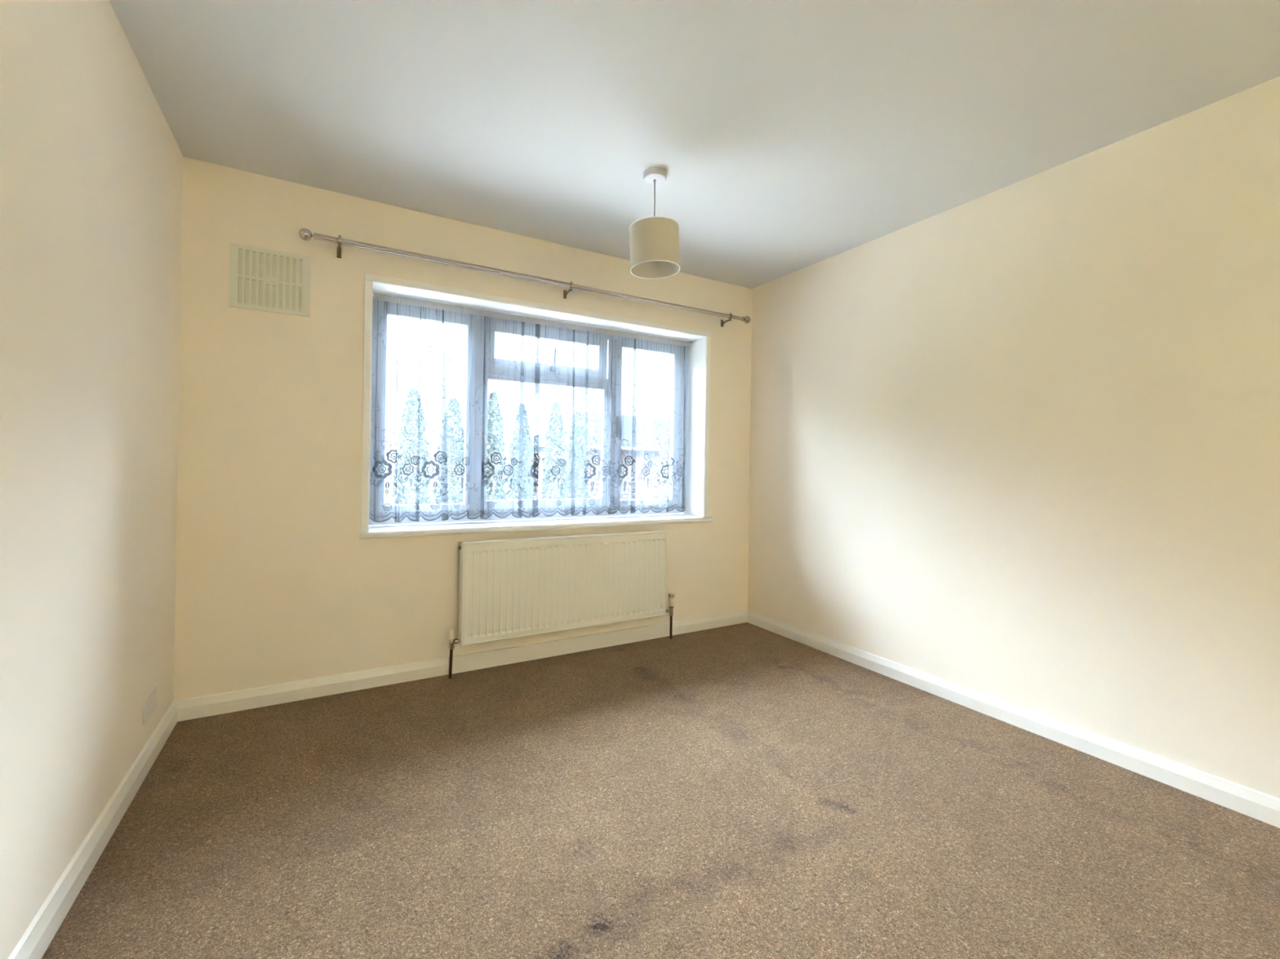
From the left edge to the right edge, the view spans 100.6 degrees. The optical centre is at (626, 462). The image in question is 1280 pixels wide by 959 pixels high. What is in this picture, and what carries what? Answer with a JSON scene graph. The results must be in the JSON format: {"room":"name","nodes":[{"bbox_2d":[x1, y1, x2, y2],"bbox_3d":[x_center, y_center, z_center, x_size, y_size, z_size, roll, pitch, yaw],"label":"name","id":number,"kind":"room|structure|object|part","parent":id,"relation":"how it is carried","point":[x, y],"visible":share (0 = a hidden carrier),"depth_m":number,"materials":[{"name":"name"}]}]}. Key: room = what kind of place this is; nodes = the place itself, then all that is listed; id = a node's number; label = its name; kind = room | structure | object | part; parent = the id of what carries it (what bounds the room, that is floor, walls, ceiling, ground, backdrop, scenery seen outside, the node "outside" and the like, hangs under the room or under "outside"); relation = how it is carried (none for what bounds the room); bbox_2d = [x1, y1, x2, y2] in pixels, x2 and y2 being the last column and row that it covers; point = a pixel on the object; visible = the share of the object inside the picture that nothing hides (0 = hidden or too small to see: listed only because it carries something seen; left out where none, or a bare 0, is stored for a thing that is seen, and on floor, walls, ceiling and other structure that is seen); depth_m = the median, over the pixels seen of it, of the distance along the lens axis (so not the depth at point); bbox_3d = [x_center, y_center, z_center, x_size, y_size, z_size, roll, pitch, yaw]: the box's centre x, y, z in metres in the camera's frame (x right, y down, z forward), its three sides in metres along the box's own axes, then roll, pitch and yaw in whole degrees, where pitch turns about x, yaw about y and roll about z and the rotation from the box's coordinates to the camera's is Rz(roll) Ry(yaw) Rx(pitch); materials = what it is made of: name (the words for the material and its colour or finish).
{"room":"empty bedroom","nodes":[
{"label":"empty bedroom","id":0,"kind":"room"},
{"bbox_2d":[0,0,183,958],"bbox_3d":[-0.781,-0.095,0.137,0.120,2.400,4.800,1,0,-29],"label":"wall","id":1,"kind":"structure","parent":0,"point":[91,162],"depth_m":1.35,"materials":[{"name":"beige paint"}]},
{"bbox_2d":[8,700,177,958],"bbox_3d":[-0.738,1.063,0.166,0.018,0.086,4.800,1,0,-29],"label":"baseboard","id":2,"kind":"structure","parent":1,"relation":"attached to","point":[35,941],"depth_m":1.42,"materials":[{"name":"white paint"}]},
{"bbox_2d":[142,684,157,724],"bbox_3d":[-1.740,0.880,1.940,0.007,0.090,0.149,1,0,-29],"label":"wall plate","id":3,"kind":"object","parent":1,"relation":"attached to","point":[149,702],"visible":1,"depth_m":1.92,"materials":[{"name":"white plastic"}]},
{"bbox_2d":[173,156,751,700],"bbox_3d":[-0.582,-0.081,3.175,3.449,2.400,0.300,1,0,-29],"label":"wall","id":4,"kind":"structure","parent":0,"point":[277,582],"depth_m":2.52,"materials":[{"name":"beige paint"}]},
{"bbox_2d":[228,242,311,316],"bbox_3d":[-1.613,-0.826,2.410,0.306,0.281,0.015,1,0,-29],"label":"air vent","id":5,"kind":"object","parent":4,"relation":"in","point":[261,279],"visible":1,"depth_m":2.41,"materials":[{"name":"paint"}]},
{"bbox_3d":[-1.610,-0.827,2.405,0.032,0.020,0.002,1,0,-29],"label":"shutter knob","id":6,"kind":"part","parent":5,"relation":"part of","materials":[{"name":"paint"}]},
{"bbox_2d":[173,609,747,721],"bbox_3d":[-0.521,1.077,3.032,3.209,0.086,0.020,1,0,-29],"label":"baseboard","id":7,"kind":"structure","parent":4,"relation":"attached to","point":[189,708],"depth_m":2.73,"materials":[{"name":"white paint"}]},
{"bbox_2d":[298,227,751,327],"bbox_3d":[-0.324,-1.003,3.076,2.682,0.075,0.118,1,0,-29],"label":"pole","id":8,"kind":"object","parent":4,"relation":"attached to","point":[305,234],"visible":1,"depth_m":2.81,"materials":[{"name":"metal"}]},
{"bbox_2d":[360,273,711,532],"bbox_3d":[-0.362,-0.278,3.120,2.132,1.265,0.010,1,0,-29],"label":"trim","id":9,"kind":"structure","parent":4,"relation":"attached to","point":[369,278],"depth_m":2.75,"materials":[{"name":"beige paint"}]},
{"bbox_2d":[359,297,713,538],"bbox_3d":[-0.421,-0.245,3.247,2.162,1.264,0.332,1,0,-29],"label":"window","id":10,"kind":"structure","parent":4,"relation":"in","point":[474,354],"depth_m":3.18,"materials":[{"name":"white plastic"}]},
{"bbox_3d":[-1.127,-0.284,2.998,0.522,1.132,0.048,1,0,-29],"label":"sash","id":11,"kind":"part","parent":10,"relation":"part of","materials":[{"name":"white plastic"}]},
{"bbox_3d":[-0.418,0.371,3.223,2.162,0.033,0.282,1,0,-29],"label":"sill","id":12,"kind":"part","parent":10,"relation":"part of","materials":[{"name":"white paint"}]},
{"bbox_3d":[-0.495,-0.701,3.357,0.816,0.280,0.056,1,0,-29],"label":"sash","id":13,"kind":"part","parent":10,"relation":"part of","materials":[{"name":"white plastic"}]},
{"bbox_3d":[-0.457,-0.648,3.334,0.035,0.150,0.041,1,0,-29],"label":"handle","id":14,"kind":"part","parent":10,"relation":"part of","materials":[{"name":"grey metal"}]},
{"bbox_3d":[-0.047,-0.231,3.552,0.024,0.160,0.051,1,0,-29],"label":"handle","id":15,"kind":"part","parent":10,"relation":"part of","materials":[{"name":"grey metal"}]},
{"bbox_3d":[0.139,-0.262,3.711,0.520,1.132,0.048,1,0,-29],"label":"sash","id":16,"kind":"part","parent":10,"relation":"part of","materials":[{"name":"white plastic"}]},
{"bbox_2d":[368,281,706,531],"bbox_3d":[-0.425,-0.264,3.233,2.068,1.235,0.252,1,0,-29],"label":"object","id":17,"kind":"structure","parent":4,"relation":"attached to","point":[695,424],"depth_m":3.64,"materials":[{"name":"white paint"}]},
{"bbox_2d":[457,530,666,646],"bbox_3d":[-0.328,0.691,3.092,1.281,0.535,0.098,1,0,-29],"label":"radiator","id":18,"kind":"object","parent":4,"relation":"attached to","point":[509,588],"visible":1,"depth_m":3.00,"materials":[{"name":"white metal"}]},
{"bbox_2d":[448,628,460,679],"bbox_3d":[-0.894,0.987,2.752,0.056,0.253,0.030,1,0,-29],"label":"radiator valve","id":19,"kind":"object","parent":18,"relation":"attached to","point":[451,633],"visible":1,"depth_m":2.74,"materials":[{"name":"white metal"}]},
{"bbox_2d":[460,530,662,542],"bbox_3d":[-0.315,0.434,3.091,1.263,0.018,0.052,1,0,-29],"label":"grille","id":20,"kind":"object","parent":18,"relation":"attached to","point":[589,538],"depth_m":3.09,"materials":[{"name":"white metal"}]},
{"bbox_2d":[665,592,674,639],"bbox_3d":[0.270,0.987,3.407,0.078,0.293,0.037,1,0,-29],"label":"radiator valve","id":21,"kind":"object","parent":18,"relation":"attached to","point":[671,595],"visible":0.96,"depth_m":3.41,"materials":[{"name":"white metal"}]},
{"bbox_3d":[-0.441,-0.862,3.279,2.060,0.019,0.019,1,0,-29],"label":"curtain rod","id":22,"kind":"object","parent":4,"relation":"attached to","visible":0},
{"bbox_2d":[369,293,689,522],"bbox_3d":[-0.448,-0.271,3.274,2.036,1.204,0.046,1,0,-29],"label":"curtain","id":23,"kind":"object","parent":22,"relation":"hanging from","point":[534,464],"visible":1,"depth_m":3.19,"materials":[{"name":"white fabric"}]},
{"bbox_2d":[41,622,1279,958],"bbox_3d":[0.637,1.230,0.970,3.449,0.200,5.350,1,0,-29],"label":"floor","id":24,"kind":"structure","parent":0,"point":[744,790],"depth_m":1.61,"materials":[{"name":"brown carpet"}]},
{"bbox_2d":[109,0,1279,288],"bbox_3d":[0.676,-1.345,0.980,3.449,0.150,5.350,1,0,-29],"label":"ceiling","id":25,"kind":"structure","parent":0,"point":[788,136],"depth_m":1.85,"materials":[{"name":"white paint"}]},
{"bbox_2d":[629,166,680,279],"bbox_3d":[0.126,-1.057,2.334,0.227,0.433,0.224,1,0,-29],"label":"pendant lamp","id":26,"kind":"object","parent":25,"relation":"hanging from","point":[655,252],"visible":1,"depth_m":2.26,"materials":[{"name":"beige fabric"}]},
{"bbox_3d":[0.124,-0.939,2.333,0.224,0.193,0.221,1,0,-29],"label":"lamp shade","id":27,"kind":"part","parent":26,"relation":"part of","materials":[{"name":"beige fabric"}]},
{"bbox_3d":[0.123,-1.134,2.335,0.007,0.221,0.006,1,0,-29],"label":"cord","id":28,"kind":"part","parent":26,"relation":"part of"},
{"bbox_2d":[747,75,1279,798],"bbox_3d":[2.119,-0.045,1.770,0.120,2.400,4.800,1,0,-29],"label":"wall","id":29,"kind":"structure","parent":0,"point":[1018,443],"depth_m":2.19,"materials":[{"name":"beige paint"}]},
{"bbox_2d":[746,609,1279,828],"bbox_3d":[2.042,1.111,1.732,0.018,0.086,4.800,1,0,-29],"label":"baseboard","id":30,"kind":"structure","parent":29,"relation":"attached to","point":[1264,807],"depth_m":2.17,"materials":[{"name":"white paint"}]},
{"label":"outside","id":31,"kind":"structure","parent":0,"visible":0},
{"bbox_3d":[10.542,4.003,-19.978,120.000,0.200,69.000,1,0,-29],"label":"ground","id":32,"kind":"structure","parent":31,"visible":0},
{"bbox_2d":[391,387,432,524],"bbox_3d":[-4.115,1.177,10.187,0.799,5.234,0.808,1,0,-29],"label":"conifer tree","id":33,"kind":"object","parent":32,"relation":"on","point":[413,428],"visible":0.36,"depth_m":10.07,"materials":[{"name":"green plant"}]},
{"bbox_2d":[433,396,468,523],"bbox_3d":[-3.576,1.221,10.858,0.798,5.166,0.817,1,0,-29],"label":"conifer tree","id":34,"kind":"object","parent":32,"relation":"on","point":[453,413],"visible":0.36,"depth_m":10.70,"materials":[{"name":"green plant"}]},
{"bbox_2d":[485,391,508,521],"bbox_3d":[-2.778,1.168,10.955,0.742,5.298,0.724,1,0,-12],"label":"conifer tree","id":35,"kind":"object","parent":32,"relation":"on","point":[499,445],"visible":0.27,"depth_m":10.85,"materials":[{"name":"green plant"}]},
{"bbox_2d":[506,403,534,520],"bbox_3d":[-2.309,1.255,11.555,0.703,5.141,0.685,1,0,-3],"label":"conifer tree","id":36,"kind":"object","parent":32,"relation":"on","point":[527,443],"visible":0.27,"depth_m":11.42,"materials":[{"name":"green plant"}]},
{"bbox_2d":[541,400,569,519],"bbox_3d":[-1.581,1.234,11.630,0.690,5.207,0.710,1,0,21],"label":"conifer tree","id":37,"kind":"object","parent":32,"relation":"on","point":[556,433],"visible":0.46,"depth_m":11.50,"materials":[{"name":"green plant"}]},
{"bbox_2d":[568,410,590,518],"bbox_3d":[-1.153,1.321,12.213,0.669,5.051,0.682,1,0,0],"label":"conifer tree","id":38,"kind":"object","parent":32,"relation":"on","point":[579,428],"visible":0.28,"depth_m":12.09,"materials":[{"name":"green plant"}]},
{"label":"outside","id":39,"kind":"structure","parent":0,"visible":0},
{"bbox_2d":[384,484,516,525],"bbox_3d":[-26.248,3.690,45.378,120.000,0.195,81.000,1,0,-29],"label":"lawn","id":40,"kind":"structure","parent":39,"point":[389,494],"depth_m":61.28,"materials":[{"name":"white"}]},
{"bbox_2d":[563,391,597,494],"bbox_3d":[-1.444,0.840,16.296,1.382,6.034,1.334,1,0,-15],"label":"tree","id":41,"kind":"object","parent":40,"relation":"on","point":[579,393],"visible":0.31,"depth_m":16.23,"materials":[{"name":"green plant"}]},
{"bbox_2d":[517,412,670,517],"bbox_3d":[1.759,0.445,27.533,13.400,7.000,8.350,1,0,-29],"label":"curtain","id":42,"kind":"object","parent":40,"relation":"on","point":[627,429],"visible":0.09,"depth_m":22.96,"materials":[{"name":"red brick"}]},
{"bbox_3d":[-0.443,0.716,21.957,1.340,0.990,0.007,1,0,-29],"label":"house pane","id":43,"kind":"part","parent":42,"relation":"part of","materials":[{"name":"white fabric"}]},
{"bbox_2d":[653,424,678,514],"bbox_3d":[1.780,1.162,19.277,1.639,5.509,1.574,1,0,15],"label":"tree","id":44,"kind":"object","parent":40,"relation":"on","point":[664,492],"visible":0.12,"depth_m":19.18,"materials":[{"name":"green plant"}]}
]}

